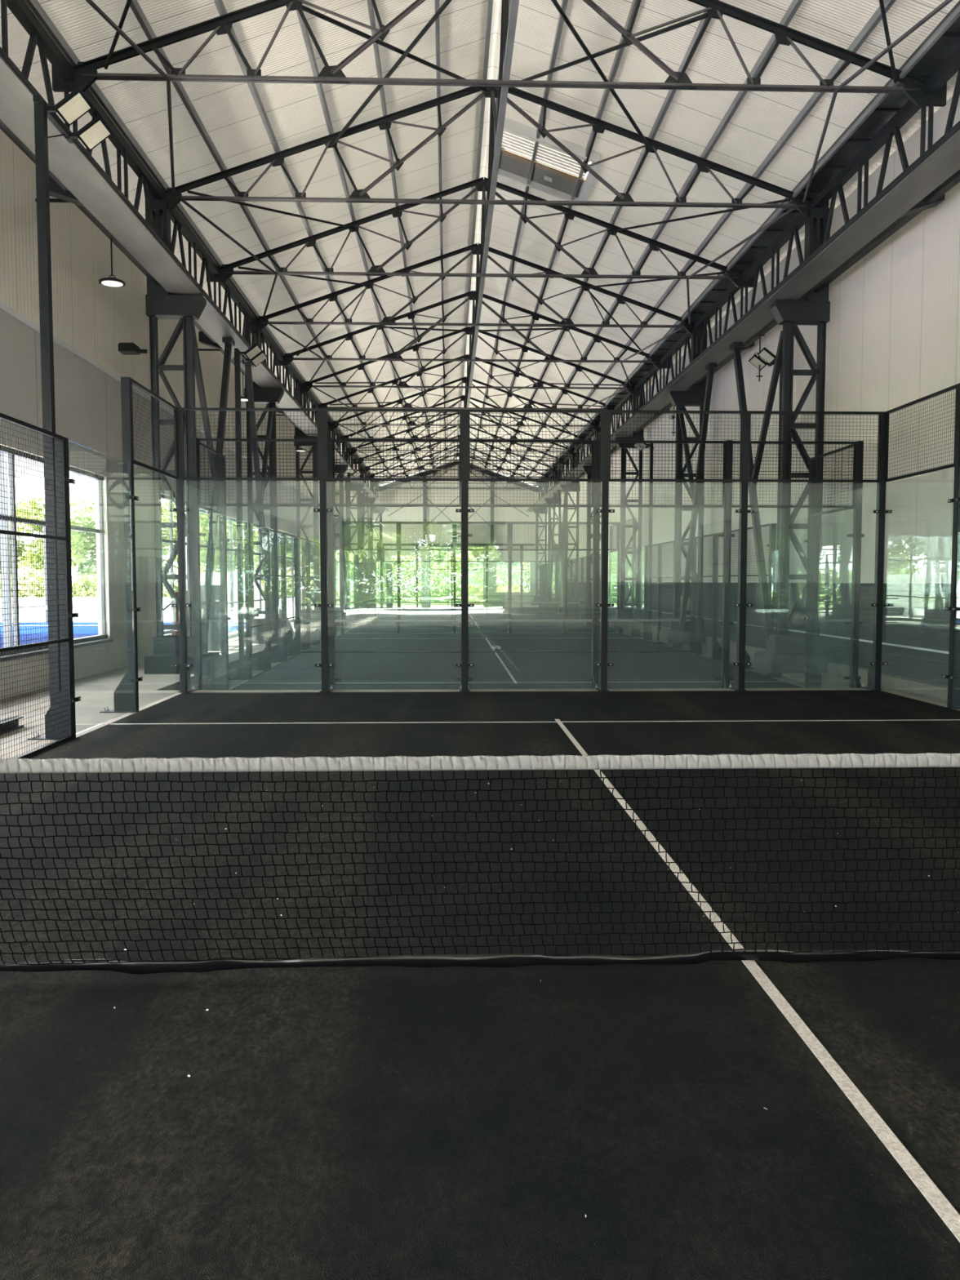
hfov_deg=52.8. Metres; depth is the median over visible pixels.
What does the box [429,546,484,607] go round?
window
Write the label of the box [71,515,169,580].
tree
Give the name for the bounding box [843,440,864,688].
fence post
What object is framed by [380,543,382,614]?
fence post
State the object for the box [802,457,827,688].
fence post
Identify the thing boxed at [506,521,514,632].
fence post
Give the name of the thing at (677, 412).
mesh panel
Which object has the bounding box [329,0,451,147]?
rod
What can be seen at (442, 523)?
mesh panel
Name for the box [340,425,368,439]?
rod
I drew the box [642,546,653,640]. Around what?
fence post
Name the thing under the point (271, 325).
rod
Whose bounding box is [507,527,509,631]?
fence post
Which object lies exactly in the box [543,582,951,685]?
wall
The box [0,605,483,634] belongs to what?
ground
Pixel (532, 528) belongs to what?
mesh panel
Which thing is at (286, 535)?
mesh panel
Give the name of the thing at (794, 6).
purlin
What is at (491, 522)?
mesh panel
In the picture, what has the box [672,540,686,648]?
fence post
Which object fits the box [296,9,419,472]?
purlin
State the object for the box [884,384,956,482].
mesh panel
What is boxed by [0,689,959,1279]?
artificial turf
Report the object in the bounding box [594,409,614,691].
fence post
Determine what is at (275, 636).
mesh panel
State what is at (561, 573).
fence post
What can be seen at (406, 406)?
roof truss
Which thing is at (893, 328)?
wall
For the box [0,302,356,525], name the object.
trim
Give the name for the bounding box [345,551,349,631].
glass panel
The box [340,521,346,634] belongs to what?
fence post
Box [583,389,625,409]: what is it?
rod
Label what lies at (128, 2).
rod
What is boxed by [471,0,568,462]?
purlin
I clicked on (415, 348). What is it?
roof truss
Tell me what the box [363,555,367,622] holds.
mesh panel
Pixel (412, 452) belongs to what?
rod
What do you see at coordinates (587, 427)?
rod
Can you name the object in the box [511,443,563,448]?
rod
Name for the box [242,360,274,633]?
brace
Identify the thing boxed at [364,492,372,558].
brace
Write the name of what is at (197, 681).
fence post
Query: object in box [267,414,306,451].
pendant lamp
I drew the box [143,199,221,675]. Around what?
lattice column
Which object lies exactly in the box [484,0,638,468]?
purlin
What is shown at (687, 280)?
rod
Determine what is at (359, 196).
roof truss
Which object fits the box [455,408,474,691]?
fence post
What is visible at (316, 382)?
rod
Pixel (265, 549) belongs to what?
fence post
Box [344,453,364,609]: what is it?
lattice column
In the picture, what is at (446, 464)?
roof truss
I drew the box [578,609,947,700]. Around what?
baseboard
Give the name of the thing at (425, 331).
rod
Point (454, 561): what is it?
fence post
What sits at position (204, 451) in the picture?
mesh panel
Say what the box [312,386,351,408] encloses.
rod
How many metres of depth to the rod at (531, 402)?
38.61 m
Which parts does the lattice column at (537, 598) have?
leg, cap plate, leg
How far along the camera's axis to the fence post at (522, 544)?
55.28 m
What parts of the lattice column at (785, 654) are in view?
leg, cap plate, leg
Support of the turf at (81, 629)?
on the ground at (81, 618)
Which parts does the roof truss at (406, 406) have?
gusset plate, gusset plate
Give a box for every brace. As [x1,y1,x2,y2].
[194,326,235,639]
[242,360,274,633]
[360,488,365,555]
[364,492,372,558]
[548,493,556,602]
[556,489,564,592]
[678,362,716,632]
[729,330,782,650]
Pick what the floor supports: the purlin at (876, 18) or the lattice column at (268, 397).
the lattice column at (268, 397)
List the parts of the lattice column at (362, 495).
leg, cap plate, leg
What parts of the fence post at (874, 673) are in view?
plate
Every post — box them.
[27,436,80,739]
[43,518,48,621]
[99,377,142,712]
[169,407,196,693]
[187,437,208,690]
[204,456,231,689]
[228,522,254,679]
[229,520,234,622]
[252,528,271,670]
[271,533,286,662]
[286,537,299,655]
[288,537,299,655]
[301,540,311,649]
[311,543,320,644]
[313,408,333,692]
[326,438,341,689]
[333,517,337,637]
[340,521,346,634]
[343,522,346,633]
[346,525,350,630]
[354,590,355,627]
[355,555,359,625]
[364,558,367,615]
[368,558,370,613]
[373,569,373,598]
[377,542,379,615]
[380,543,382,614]
[382,578,383,613]
[386,563,386,602]
[395,521,402,633]
[400,525,400,632]
[416,543,417,613]
[450,521,457,632]
[451,550,453,613]
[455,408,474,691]
[455,516,472,684]
[485,561,486,613]
[486,543,488,613]
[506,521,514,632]
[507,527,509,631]
[520,544,523,613]
[520,571,520,613]
[542,564,543,602]
[555,544,555,613]
[555,544,557,613]
[560,573,562,615]
[562,521,569,633]
[562,538,564,631]
[569,573,573,617]
[574,566,577,618]
[580,559,583,600]
[586,439,600,688]
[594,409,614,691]
[608,526,616,630]
[616,523,619,632]
[617,560,625,633]
[631,518,643,636]
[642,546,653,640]
[657,543,666,644]
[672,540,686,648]
[690,539,706,654]
[690,542,701,654]
[711,533,721,661]
[715,440,734,688]
[727,410,754,690]
[736,555,753,668]
[766,523,787,678]
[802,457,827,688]
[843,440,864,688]
[859,411,892,690]
[942,382,959,708]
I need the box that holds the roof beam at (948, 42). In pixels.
[533,0,959,486]
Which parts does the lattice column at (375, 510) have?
cap plate, leg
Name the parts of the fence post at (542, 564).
mesh panel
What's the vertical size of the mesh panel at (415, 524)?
1.000 m
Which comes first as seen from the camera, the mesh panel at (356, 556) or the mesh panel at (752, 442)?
the mesh panel at (752, 442)
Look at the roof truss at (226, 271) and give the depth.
20.61 m
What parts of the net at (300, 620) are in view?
net post, net post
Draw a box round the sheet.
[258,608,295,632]
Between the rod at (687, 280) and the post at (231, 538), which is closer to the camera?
the rod at (687, 280)
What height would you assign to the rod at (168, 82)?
0.152 m
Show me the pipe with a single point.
(793, 630)
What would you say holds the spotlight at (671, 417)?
hanging from the girder at (905, 195)
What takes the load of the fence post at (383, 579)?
on the floor
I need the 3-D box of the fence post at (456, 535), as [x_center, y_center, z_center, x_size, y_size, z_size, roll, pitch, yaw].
[-0.237,-0.996,14.438,0.260,4.000,0.467,0,3,-2]
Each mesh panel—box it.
[0,413,72,759]
[131,378,177,479]
[181,407,319,480]
[197,438,319,506]
[199,443,225,515]
[250,522,270,678]
[269,528,286,668]
[285,533,299,661]
[298,537,310,653]
[310,540,319,648]
[324,408,462,480]
[333,439,461,506]
[342,521,396,550]
[345,522,396,548]
[354,553,359,626]
[359,555,363,624]
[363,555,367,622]
[366,557,370,619]
[370,558,373,619]
[399,521,453,550]
[400,522,451,548]
[455,521,509,550]
[456,522,508,548]
[467,408,603,481]
[467,440,593,506]
[511,521,564,550]
[512,523,563,551]
[567,521,620,550]
[567,523,617,551]
[570,558,575,618]
[575,557,581,618]
[581,556,586,622]
[600,440,725,507]
[608,409,742,481]
[644,543,657,643]
[657,541,673,648]
[673,537,691,653]
[691,533,713,659]
[712,528,738,666]
[731,440,856,507]
[745,524,769,675]
[747,410,881,482]
[809,444,853,516]
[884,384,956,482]
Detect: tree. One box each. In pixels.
[0,534,29,574]
[8,497,95,580]
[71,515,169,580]
[161,499,234,583]
[199,512,258,573]
[253,528,313,584]
[391,556,421,602]
[420,546,461,602]
[458,546,483,579]
[467,562,520,604]
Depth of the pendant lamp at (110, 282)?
14.18 m
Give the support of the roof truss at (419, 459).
on the girder at (47, 47)
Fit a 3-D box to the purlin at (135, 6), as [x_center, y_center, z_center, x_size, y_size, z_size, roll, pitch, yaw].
[-4.654,-8.543,24.586,0.061,0.120,88.400,0,3,-2]
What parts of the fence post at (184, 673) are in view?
glass panel, plate, glass panel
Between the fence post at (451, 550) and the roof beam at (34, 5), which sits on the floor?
the fence post at (451, 550)
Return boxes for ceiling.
[0,0,959,487]
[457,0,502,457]
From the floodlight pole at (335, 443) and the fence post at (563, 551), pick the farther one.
the fence post at (563, 551)
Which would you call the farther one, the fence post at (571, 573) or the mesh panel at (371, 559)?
the fence post at (571, 573)
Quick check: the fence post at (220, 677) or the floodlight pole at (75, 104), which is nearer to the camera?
the floodlight pole at (75, 104)
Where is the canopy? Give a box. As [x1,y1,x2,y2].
[0,453,88,647]
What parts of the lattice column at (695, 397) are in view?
leg, cap plate, leg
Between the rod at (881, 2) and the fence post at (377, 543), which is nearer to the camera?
the rod at (881, 2)
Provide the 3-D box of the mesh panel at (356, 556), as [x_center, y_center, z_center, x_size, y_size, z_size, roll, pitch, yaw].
[-5.124,-2.053,40.101,0.036,3.000,1.910,0,3,-2]
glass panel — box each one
[335,548,342,635]
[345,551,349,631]
[349,552,354,629]
[557,561,560,614]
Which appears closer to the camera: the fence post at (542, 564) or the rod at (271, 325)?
the rod at (271, 325)
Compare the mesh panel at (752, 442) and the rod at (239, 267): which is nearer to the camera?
the mesh panel at (752, 442)
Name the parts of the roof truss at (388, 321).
gusset plate, gusset plate, gusset plate, gusset plate, gusset plate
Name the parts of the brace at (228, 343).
leg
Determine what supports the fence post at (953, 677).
on the floor
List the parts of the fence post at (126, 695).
plate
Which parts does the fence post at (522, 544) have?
mesh panel, mesh panel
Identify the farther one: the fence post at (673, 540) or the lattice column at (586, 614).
the lattice column at (586, 614)
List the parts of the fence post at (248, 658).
plate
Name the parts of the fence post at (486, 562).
mesh panel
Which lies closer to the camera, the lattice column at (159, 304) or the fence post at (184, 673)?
the fence post at (184, 673)
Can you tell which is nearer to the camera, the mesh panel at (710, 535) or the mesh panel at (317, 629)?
the mesh panel at (710, 535)
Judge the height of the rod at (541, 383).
0.892 m
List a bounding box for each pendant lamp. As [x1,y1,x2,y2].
[35,198,125,287]
[198,348,248,401]
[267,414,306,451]
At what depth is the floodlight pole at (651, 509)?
30.66 m
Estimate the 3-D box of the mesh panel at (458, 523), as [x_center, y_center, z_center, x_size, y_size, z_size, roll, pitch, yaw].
[0.069,-3.756,35.159,1.910,1.000,0.036,0,3,-2]
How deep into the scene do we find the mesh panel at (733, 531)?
22.21 m
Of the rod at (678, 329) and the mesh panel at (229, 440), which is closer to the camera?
the mesh panel at (229, 440)
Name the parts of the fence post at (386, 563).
glass panel, mesh panel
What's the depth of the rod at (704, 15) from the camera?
14.20 m
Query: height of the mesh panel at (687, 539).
3.000 m
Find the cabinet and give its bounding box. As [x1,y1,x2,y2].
[200,584,221,651]
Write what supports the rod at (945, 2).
attached to the roof truss at (86, 73)
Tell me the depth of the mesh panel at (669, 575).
27.95 m
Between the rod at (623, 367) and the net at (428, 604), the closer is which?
the rod at (623, 367)
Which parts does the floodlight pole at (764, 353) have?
arm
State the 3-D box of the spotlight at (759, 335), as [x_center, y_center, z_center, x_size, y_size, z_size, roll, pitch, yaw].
[5.530,-5.616,19.172,0.222,0.950,0.124,-3,4,-37]
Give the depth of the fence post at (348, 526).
37.00 m
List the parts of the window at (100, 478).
sill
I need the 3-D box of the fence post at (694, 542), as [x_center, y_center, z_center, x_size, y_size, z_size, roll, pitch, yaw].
[5.648,-1.125,24.829,0.430,3.000,0.160,0,3,-2]
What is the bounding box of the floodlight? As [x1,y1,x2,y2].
[118,342,147,355]
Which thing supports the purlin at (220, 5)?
on the roof truss at (388, 321)
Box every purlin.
[126,0,393,482]
[213,0,406,478]
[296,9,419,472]
[367,0,432,467]
[435,0,445,464]
[456,0,493,459]
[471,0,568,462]
[479,0,510,262]
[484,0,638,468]
[497,11,707,472]
[509,0,803,478]
[524,0,896,478]
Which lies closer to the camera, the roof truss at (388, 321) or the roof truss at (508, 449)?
the roof truss at (388, 321)
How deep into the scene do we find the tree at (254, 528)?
64.36 m
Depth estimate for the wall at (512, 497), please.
69.02 m
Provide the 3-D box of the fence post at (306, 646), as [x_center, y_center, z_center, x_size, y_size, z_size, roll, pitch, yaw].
[-4.867,-1.226,26.477,0.430,3.000,0.160,0,3,-2]
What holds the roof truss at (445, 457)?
on the girder at (47, 47)
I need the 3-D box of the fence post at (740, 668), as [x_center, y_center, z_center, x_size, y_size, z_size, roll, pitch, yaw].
[3.777,-1.273,14.061,0.260,4.000,0.467,0,3,-2]
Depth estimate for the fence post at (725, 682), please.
14.68 m
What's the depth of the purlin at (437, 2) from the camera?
18.35 m
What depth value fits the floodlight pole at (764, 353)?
18.74 m
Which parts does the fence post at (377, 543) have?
glass panel, glass panel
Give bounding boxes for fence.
[0,597,294,616]
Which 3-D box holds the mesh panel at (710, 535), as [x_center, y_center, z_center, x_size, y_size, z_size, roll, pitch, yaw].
[5.484,-1.065,23.825,0.036,3.000,1.910,0,3,-2]
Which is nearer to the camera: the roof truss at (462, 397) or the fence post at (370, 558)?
the roof truss at (462, 397)
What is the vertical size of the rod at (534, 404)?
0.892 m
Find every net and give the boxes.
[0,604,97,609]
[0,752,959,974]
[298,617,694,654]
[367,600,581,619]
[392,595,539,608]
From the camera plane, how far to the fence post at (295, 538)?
24.46 m
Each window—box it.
[0,444,113,661]
[160,493,187,635]
[199,508,294,638]
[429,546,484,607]
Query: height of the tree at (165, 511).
8.300 m
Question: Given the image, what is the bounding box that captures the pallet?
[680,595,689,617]
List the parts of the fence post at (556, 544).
mesh panel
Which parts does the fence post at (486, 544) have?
mesh panel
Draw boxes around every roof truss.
[51,0,946,106]
[148,79,828,217]
[208,177,755,287]
[248,243,704,334]
[275,290,670,368]
[295,326,639,394]
[312,354,618,414]
[332,376,599,431]
[336,395,591,443]
[345,412,578,455]
[353,426,569,465]
[360,435,560,473]
[370,445,550,478]
[371,453,546,486]
[376,461,541,492]
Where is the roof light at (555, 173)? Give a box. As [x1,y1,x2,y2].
[497,117,599,206]
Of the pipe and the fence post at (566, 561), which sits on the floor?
the fence post at (566, 561)
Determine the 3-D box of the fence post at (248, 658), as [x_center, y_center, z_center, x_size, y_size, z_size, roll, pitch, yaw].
[-4.582,-0.741,18.497,0.467,3.000,0.260,0,3,-2]
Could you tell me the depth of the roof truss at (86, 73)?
12.70 m
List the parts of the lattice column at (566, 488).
leg, cap plate, leg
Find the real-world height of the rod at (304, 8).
0.979 m
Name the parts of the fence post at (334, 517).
glass panel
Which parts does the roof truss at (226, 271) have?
gusset plate, gusset plate, gusset plate, gusset plate, gusset plate, gusset plate, gusset plate, gusset plate, gusset plate, gusset plate, gusset plate, gusset plate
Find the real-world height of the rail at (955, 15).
0.080 m
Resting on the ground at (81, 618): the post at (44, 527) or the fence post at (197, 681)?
the post at (44, 527)
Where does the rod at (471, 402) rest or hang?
attached to the roof truss at (462, 397)
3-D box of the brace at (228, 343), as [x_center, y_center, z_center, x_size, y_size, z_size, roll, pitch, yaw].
[-5.072,-2.925,18.473,0.180,6.216,3.111,0,3,-2]
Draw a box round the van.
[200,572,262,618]
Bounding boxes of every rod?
[85,0,169,80]
[103,0,131,69]
[166,79,175,194]
[181,200,277,275]
[187,190,354,229]
[238,266,369,286]
[262,275,277,319]
[268,324,324,360]
[296,288,364,355]
[301,4,487,91]
[307,360,325,384]
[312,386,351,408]
[315,382,395,383]
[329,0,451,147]
[329,401,399,405]
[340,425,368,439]
[351,403,397,436]
[359,443,408,448]
[365,452,413,458]
[383,326,467,332]
[389,300,467,358]
[406,413,459,418]
[407,400,458,433]
[469,413,520,419]
[471,401,518,433]
[478,327,563,331]
[481,302,546,356]
[497,13,707,91]
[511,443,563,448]
[513,453,557,459]
[531,402,604,407]
[533,404,577,438]
[541,382,623,386]
[551,0,653,152]
[560,426,589,439]
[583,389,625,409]
[585,271,724,288]
[587,290,648,359]
[611,198,790,232]
[620,328,682,363]
[620,363,631,386]
[686,208,795,279]
[686,279,690,324]
[802,90,837,202]
[834,0,952,92]
[879,0,897,83]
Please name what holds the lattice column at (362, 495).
on the floor
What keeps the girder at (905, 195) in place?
on the lattice column at (785, 654)
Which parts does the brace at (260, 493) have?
leg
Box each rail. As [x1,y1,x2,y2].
[0,125,345,477]
[532,4,959,486]
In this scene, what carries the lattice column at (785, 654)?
on the floor
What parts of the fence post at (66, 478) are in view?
plate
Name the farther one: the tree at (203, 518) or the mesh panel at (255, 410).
the tree at (203, 518)
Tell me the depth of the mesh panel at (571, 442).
14.55 m
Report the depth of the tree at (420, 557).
89.00 m
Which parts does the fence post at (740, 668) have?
plate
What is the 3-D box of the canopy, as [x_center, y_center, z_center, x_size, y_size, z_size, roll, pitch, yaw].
[-12.726,-1.721,14.757,11.950,4.890,26.500,0,3,-2]
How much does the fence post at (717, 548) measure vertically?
3.000 m
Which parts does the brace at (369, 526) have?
leg, leg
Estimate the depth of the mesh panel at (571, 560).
48.29 m
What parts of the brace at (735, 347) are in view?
leg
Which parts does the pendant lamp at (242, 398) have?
hanger plate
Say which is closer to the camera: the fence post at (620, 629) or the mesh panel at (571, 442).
the mesh panel at (571, 442)
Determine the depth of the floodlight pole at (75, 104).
9.54 m
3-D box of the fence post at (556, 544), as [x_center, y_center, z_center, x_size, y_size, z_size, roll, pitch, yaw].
[4.394,-3.493,55.565,0.160,4.000,0.430,0,3,-2]
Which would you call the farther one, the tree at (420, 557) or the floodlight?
the tree at (420, 557)
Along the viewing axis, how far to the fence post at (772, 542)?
18.77 m
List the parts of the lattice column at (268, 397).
leg, cap plate, leg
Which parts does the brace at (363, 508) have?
leg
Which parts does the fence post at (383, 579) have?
mesh panel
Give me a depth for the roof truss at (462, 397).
44.55 m
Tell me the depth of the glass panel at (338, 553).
33.42 m
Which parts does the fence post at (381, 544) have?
mesh panel, mesh panel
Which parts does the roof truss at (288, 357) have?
gusset plate, gusset plate, gusset plate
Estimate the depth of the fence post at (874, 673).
13.96 m
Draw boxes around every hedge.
[0,565,320,609]
[253,550,529,604]
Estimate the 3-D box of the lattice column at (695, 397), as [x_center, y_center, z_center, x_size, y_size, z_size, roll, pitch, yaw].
[5.340,-3.963,25.118,1.080,8.070,1.000,0,3,-2]
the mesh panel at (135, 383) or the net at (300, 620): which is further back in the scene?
the net at (300, 620)
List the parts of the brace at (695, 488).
leg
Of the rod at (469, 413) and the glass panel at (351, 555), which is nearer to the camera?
the glass panel at (351, 555)
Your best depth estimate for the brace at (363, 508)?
50.67 m
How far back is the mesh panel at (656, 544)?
29.87 m
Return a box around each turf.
[0,622,245,648]
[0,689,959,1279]
[230,632,804,689]
[346,613,616,632]
[383,608,555,613]
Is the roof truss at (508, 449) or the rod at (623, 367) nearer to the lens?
the rod at (623, 367)
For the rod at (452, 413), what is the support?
attached to the roof truss at (508, 449)
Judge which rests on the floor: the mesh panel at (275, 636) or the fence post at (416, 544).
the fence post at (416, 544)
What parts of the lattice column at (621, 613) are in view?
leg, cap plate, leg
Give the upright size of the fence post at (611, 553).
4.000 m
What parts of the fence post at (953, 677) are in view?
glass panel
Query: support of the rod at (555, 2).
attached to the roof truss at (86, 73)
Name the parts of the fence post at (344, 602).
mesh panel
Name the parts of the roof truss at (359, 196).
gusset plate, gusset plate, gusset plate, gusset plate, gusset plate, gusset plate, gusset plate, gusset plate, gusset plate, gusset plate, gusset plate, gusset plate, gusset plate, gusset plate, gusset plate, gusset plate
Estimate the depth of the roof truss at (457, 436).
56.55 m
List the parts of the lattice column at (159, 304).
leg, cap plate, leg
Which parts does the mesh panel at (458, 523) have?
frame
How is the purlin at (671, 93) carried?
on the roof truss at (388, 321)
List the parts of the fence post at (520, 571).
mesh panel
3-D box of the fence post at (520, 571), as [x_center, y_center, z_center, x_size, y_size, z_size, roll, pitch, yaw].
[2.389,-3.501,55.704,0.160,4.000,0.430,0,3,-2]
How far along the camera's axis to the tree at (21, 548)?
63.77 m
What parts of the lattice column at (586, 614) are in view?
cap plate, leg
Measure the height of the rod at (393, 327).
0.979 m
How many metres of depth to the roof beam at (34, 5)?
15.04 m
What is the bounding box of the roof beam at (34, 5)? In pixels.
[24,0,380,487]
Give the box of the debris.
[113,779,958,1217]
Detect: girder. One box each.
[0,0,379,498]
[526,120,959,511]
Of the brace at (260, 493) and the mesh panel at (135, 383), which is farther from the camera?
the brace at (260, 493)
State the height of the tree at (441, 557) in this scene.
6.105 m
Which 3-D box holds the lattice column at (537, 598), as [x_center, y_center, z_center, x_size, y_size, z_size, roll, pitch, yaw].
[4.009,-6.386,65.022,1.080,8.070,1.000,0,3,-2]
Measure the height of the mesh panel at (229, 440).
1.000 m
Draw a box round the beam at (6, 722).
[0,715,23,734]
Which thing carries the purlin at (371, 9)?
on the roof truss at (388, 321)
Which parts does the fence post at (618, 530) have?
mesh panel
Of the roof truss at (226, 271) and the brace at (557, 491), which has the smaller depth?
the roof truss at (226, 271)
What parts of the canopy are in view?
post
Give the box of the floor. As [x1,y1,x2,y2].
[0,611,959,759]
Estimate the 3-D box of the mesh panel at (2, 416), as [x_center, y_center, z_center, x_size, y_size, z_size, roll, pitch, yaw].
[-4.076,-0.444,8.658,0.036,3.000,1.910,0,3,-2]
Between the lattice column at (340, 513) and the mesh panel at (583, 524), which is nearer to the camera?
the mesh panel at (583, 524)
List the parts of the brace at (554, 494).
leg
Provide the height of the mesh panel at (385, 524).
1.000 m
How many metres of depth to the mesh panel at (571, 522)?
34.63 m
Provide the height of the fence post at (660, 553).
3.000 m
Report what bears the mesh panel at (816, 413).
attached to the fence post at (740, 668)
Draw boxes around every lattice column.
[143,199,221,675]
[244,324,292,644]
[293,387,320,628]
[327,426,348,550]
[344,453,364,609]
[360,470,376,602]
[371,484,385,560]
[530,484,547,604]
[542,471,561,608]
[557,453,580,613]
[577,428,601,619]
[608,390,644,628]
[658,328,709,644]
[753,208,832,673]
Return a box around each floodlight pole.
[32,87,112,706]
[232,342,267,679]
[319,437,337,573]
[346,470,361,552]
[633,439,653,639]
[748,346,782,677]
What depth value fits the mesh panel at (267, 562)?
19.59 m
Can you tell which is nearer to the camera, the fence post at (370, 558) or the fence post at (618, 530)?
the fence post at (618, 530)
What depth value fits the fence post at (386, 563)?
59.60 m
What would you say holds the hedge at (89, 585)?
on the ground at (450, 604)
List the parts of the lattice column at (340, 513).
leg, cap plate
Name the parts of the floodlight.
arm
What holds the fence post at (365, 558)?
on the floor
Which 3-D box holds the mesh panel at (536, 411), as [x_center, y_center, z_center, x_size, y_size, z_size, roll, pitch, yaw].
[0.785,-2.754,13.692,1.910,1.000,0.036,0,3,-2]
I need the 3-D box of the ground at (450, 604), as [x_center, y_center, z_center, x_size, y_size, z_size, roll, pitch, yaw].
[-0.999,0.260,30.054,240.000,0.800,340.000,0,3,-2]
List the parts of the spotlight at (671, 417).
drop rod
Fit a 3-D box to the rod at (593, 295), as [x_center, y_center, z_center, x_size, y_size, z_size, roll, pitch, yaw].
[3.855,-8.711,26.785,0.048,0.892,4.694,2,4,29]
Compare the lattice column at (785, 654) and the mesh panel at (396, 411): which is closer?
the mesh panel at (396, 411)
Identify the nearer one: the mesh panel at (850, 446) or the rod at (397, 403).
the mesh panel at (850, 446)
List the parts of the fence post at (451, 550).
mesh panel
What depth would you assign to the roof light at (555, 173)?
18.99 m
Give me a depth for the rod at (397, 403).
42.60 m
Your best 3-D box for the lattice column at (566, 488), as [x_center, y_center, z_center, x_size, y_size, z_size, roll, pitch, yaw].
[4.542,-5.417,49.060,1.080,8.070,1.000,0,3,-2]
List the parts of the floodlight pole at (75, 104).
arm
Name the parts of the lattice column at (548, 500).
leg, cap plate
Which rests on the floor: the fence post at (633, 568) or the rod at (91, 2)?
the fence post at (633, 568)
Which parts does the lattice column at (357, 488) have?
leg, cap plate, leg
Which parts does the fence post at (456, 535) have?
glass panel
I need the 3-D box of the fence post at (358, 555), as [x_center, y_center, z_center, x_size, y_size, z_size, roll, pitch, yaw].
[-5.354,-2.113,41.092,0.430,3.000,0.160,0,3,-2]
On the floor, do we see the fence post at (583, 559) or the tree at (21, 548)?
the fence post at (583, 559)
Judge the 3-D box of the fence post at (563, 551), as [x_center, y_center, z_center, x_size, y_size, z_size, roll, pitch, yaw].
[3.074,-2.253,35.153,0.160,4.000,0.430,0,3,-2]
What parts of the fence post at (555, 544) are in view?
mesh panel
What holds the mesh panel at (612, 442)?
attached to the fence post at (725, 682)
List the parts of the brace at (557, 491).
leg, leg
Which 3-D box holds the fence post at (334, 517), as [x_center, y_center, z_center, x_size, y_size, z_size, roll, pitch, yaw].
[-5.048,-2.088,32.433,0.467,4.000,0.260,0,3,-2]
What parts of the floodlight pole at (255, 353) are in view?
arm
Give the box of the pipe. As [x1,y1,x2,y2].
[573,599,948,653]
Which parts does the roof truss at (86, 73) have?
gusset plate, gusset plate, gusset plate, gusset plate, gusset plate, gusset plate, gusset plate, gusset plate, gusset plate, gusset plate, gusset plate, gusset plate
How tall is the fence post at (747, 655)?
3.000 m
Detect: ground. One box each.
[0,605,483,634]
[21,589,528,605]
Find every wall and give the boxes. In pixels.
[0,128,364,699]
[363,458,543,607]
[542,95,959,583]
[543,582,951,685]
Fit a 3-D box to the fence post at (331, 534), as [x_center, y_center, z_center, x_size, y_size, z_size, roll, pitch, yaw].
[-2.236,-0.992,14.371,0.260,4.000,0.467,0,3,-2]
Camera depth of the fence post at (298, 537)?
24.48 m
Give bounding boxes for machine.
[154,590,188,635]
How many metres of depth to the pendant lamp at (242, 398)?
23.25 m
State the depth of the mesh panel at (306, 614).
25.63 m
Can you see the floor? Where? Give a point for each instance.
(95, 691)
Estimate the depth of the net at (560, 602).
45.33 m
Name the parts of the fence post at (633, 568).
mesh panel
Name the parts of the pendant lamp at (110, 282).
hanger plate, rod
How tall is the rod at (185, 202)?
0.152 m
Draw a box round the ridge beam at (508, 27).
[457,0,519,488]
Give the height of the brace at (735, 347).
6.216 m
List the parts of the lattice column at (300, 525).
leg, cap plate, leg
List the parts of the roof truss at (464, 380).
gusset plate, gusset plate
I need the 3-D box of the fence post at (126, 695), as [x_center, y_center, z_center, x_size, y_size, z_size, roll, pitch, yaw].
[-4.354,-1.125,11.615,0.467,4.000,0.260,0,3,-2]
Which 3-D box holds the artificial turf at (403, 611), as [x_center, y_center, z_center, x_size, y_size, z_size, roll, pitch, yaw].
[-0.837,-1.923,62.525,10.000,0.024,13.160,0,3,-2]
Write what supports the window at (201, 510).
in the wall at (93, 317)
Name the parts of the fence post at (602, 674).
glass panel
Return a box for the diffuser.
[101,280,123,286]
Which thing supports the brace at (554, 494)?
attached to the lattice column at (548, 500)
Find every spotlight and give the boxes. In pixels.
[669,406,675,436]
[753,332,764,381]
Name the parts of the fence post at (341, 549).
mesh panel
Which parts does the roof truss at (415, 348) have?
gusset plate, gusset plate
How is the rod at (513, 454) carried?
attached to the roof truss at (457, 436)
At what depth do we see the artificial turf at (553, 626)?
40.59 m
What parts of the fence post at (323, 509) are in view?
glass panel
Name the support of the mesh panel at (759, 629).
attached to the fence post at (772, 542)
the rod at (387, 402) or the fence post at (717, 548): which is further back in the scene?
the rod at (387, 402)
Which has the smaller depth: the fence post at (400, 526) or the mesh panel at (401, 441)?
the mesh panel at (401, 441)
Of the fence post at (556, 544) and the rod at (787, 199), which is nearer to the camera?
the rod at (787, 199)
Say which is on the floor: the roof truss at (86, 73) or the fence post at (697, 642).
the fence post at (697, 642)
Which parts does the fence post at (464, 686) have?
glass panel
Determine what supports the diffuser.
attached to the pendant lamp at (110, 282)

